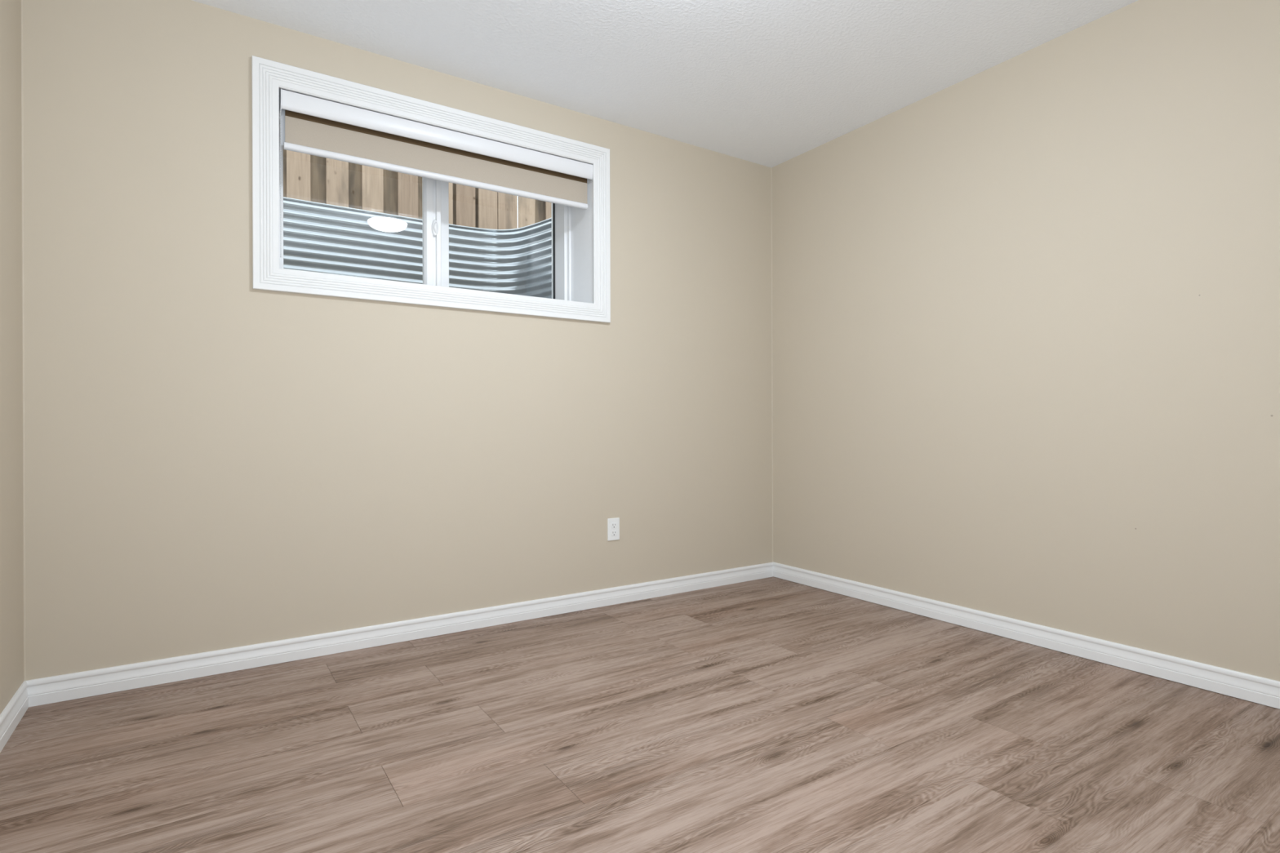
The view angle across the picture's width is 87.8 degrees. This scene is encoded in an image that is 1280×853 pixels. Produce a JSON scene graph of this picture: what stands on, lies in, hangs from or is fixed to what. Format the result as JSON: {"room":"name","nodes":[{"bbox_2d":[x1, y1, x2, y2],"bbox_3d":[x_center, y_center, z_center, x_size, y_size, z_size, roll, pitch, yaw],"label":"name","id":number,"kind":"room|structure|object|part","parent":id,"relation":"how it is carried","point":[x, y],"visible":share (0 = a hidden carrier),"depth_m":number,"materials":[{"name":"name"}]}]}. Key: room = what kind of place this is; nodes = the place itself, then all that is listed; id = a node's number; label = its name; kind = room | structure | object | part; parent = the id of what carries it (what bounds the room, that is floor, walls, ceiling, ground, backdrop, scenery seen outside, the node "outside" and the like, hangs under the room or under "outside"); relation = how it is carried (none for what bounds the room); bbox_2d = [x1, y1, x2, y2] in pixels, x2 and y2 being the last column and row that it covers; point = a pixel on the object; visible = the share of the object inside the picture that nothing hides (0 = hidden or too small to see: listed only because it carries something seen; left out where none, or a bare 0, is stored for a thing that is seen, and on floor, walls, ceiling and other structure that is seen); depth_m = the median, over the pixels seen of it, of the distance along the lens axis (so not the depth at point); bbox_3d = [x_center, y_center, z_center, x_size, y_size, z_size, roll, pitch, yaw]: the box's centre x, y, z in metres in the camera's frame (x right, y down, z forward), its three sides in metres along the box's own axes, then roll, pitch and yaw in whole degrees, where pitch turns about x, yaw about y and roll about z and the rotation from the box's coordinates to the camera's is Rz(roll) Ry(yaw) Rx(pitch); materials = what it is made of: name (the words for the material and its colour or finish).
{"room":"empty basement room","nodes":[
{"label":"empty basement room","id":0,"kind":"room"},
{"bbox_2d":[0,0,23,714],"bbox_3d":[-1.164,-0.256,0.750,0.150,2.560,3.250,0,0,-33],"label":"wall","id":1,"kind":"structure","parent":0,"point":[11,564],"depth_m":2.02,"materials":[{"name":"beige paint"}]},
{"bbox_2d":[0,680,28,752],"bbox_3d":[-1.133,0.862,0.858,0.013,0.084,3.100,0,0,-33],"label":"baseboard","id":2,"kind":"structure","parent":1,"relation":"attached to","point":[15,710],"depth_m":1.99,"materials":[{"name":"white paint"}]},
{"bbox_2d":[21,0,773,680],"bbox_3d":[-0.730,-0.260,3.258,3.630,2.560,0.474,0,0,-33],"label":"wall","id":3,"kind":"structure","parent":0,"point":[212,460],"depth_m":2.60,"materials":[{"name":"beige paint"}]},
{"bbox_2d":[26,562,773,706],"bbox_3d":[-0.594,0.858,3.059,3.330,0.084,0.013,0,0,-33],"label":"baseboard","id":4,"kind":"structure","parent":3,"relation":"attached to","point":[54,689],"depth_m":2.67,"materials":[{"name":"white paint"}]},
{"bbox_2d":[283,196,551,298],"bbox_3d":[-1.320,-0.832,3.507,1.960,0.750,0.598,0,0,-33],"label":"window well","id":5,"kind":"object","parent":3,"relation":"attached to","point":[318,237],"visible":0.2,"depth_m":3.81,"materials":[{"name":"metal"}]},
{"bbox_2d":[251,55,610,323],"bbox_3d":[-0.924,-0.954,3.105,1.556,0.872,0.458,0,0,-33],"label":"window","id":6,"kind":"structure","parent":3,"relation":"in","point":[581,237],"depth_m":2.93,"materials":[{"name":"white paint"}]},
{"bbox_3d":[-1.252,-0.955,3.016,0.689,0.656,0.046,0,0,-33],"label":"sash frame","id":7,"kind":"part","parent":6,"relation":"part of","materials":[{"name":"white plastic"}]},
{"bbox_3d":[-0.998,-0.956,3.222,1.394,0.708,0.182,0,0,-33],"label":"frame","id":8,"kind":"part","parent":6,"relation":"part of","materials":[{"name":"white plastic"}]},
{"bbox_3d":[-0.971,-0.946,3.161,0.021,0.054,0.016,0,0,-33],"label":"latch lever","id":9,"kind":"part","parent":6,"relation":"part of","materials":[{"name":"white plastic"}]},
{"bbox_2d":[279,88,592,257],"bbox_3d":[-0.823,-0.979,2.964,1.380,0.645,0.081,0,0,-33],"label":"roller blind","id":10,"kind":"object","parent":6,"relation":"attached to","point":[309,125],"visible":1,"depth_m":2.88,"materials":[{"name":"beige fabric"}]},
{"bbox_3d":[-1.391,-0.941,2.576,0.004,0.575,0.022,0,0,-33],"label":"bead chain","id":11,"kind":"part","parent":10,"relation":"part of","materials":[{"name":"white plastic"}]},
{"bbox_3d":[-0.829,-1.099,2.969,1.344,0.026,0.026,0,0,-33],"label":"rail","id":12,"kind":"part","parent":10,"relation":"part of","materials":[{"name":"white metal"}]},
{"bbox_3d":[-0.826,-1.164,2.971,1.344,0.108,0.001,0,0,-33],"label":"fabric panel","id":13,"kind":"part","parent":10,"relation":"part of","materials":[{"name":"beige fabric"}]},
{"bbox_2d":[607,517,619,541],"bbox_3d":[-0.133,0.520,3.366,0.069,0.112,0.008,0,0,-33],"label":"wall outlet","id":14,"kind":"object","parent":3,"relation":"attached to","point":[613,524],"visible":1,"depth_m":3.36,"materials":[{"name":"white plastic"}]},
{"bbox_2d":[611,530,617,536],"bbox_3d":[-0.131,0.539,3.364,0.034,0.028,0.002,0,0,-33],"label":"socket","id":15,"kind":"object","parent":14,"relation":"attached to","point":[614,533],"depth_m":3.36,"materials":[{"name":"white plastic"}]},
{"bbox_2d":[611,522,617,528],"bbox_3d":[-0.131,0.500,3.364,0.034,0.028,0.002,0,0,-33],"label":"socket","id":16,"kind":"object","parent":14,"relation":"attached to","point":[614,525],"depth_m":3.36,"materials":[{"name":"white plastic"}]},
{"bbox_2d":[0,577,1279,852],"bbox_3d":[0.254,0.958,1.769,3.530,0.120,3.300,0,0,-33],"label":"floor","id":17,"kind":"structure","parent":0,"point":[770,714],"depth_m":1.86,"materials":[{"name":"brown laminate"}]},
{"bbox_2d":[191,0,1137,167],"bbox_3d":[0.157,-1.642,1.901,3.630,0.200,3.720,0,0,-33],"label":"ceiling","id":18,"kind":"structure","parent":0,"point":[769,83],"depth_m":2.72,"materials":[{"name":"white paint"}]},
{"bbox_2d":[772,0,1279,707],"bbox_3d":[1.745,-0.268,2.661,0.150,2.560,3.250,0,0,-33],"label":"wall","id":19,"kind":"structure","parent":0,"point":[1025,309],"depth_m":2.64,"materials":[{"name":"beige paint"}]},
{"bbox_2d":[773,561,1279,709],"bbox_3d":[1.639,0.849,2.680,0.013,0.084,3.100,0,0,-33],"label":"baseboard","id":20,"kind":"structure","parent":19,"relation":"attached to","point":[1256,689],"depth_m":2.62,"materials":[{"name":"white paint"}]},
{"label":"outside","id":21,"kind":"structure","parent":0,"visible":0},
{"bbox_3d":[-2.647,-0.712,7.386,16.000,0.830,8.530,0,0,-33],"label":"ground","id":22,"kind":"structure","parent":21,"visible":0},
{"bbox_2d":[283,149,551,229],"bbox_3d":[-1.669,-1.597,4.799,6.400,0.920,0.070,0,0,-33],"label":"fence","id":23,"kind":"object","parent":22,"relation":"on","point":[306,177],"visible":0.06,"depth_m":4.73,"materials":[{"name":"brown wood"}]}
]}

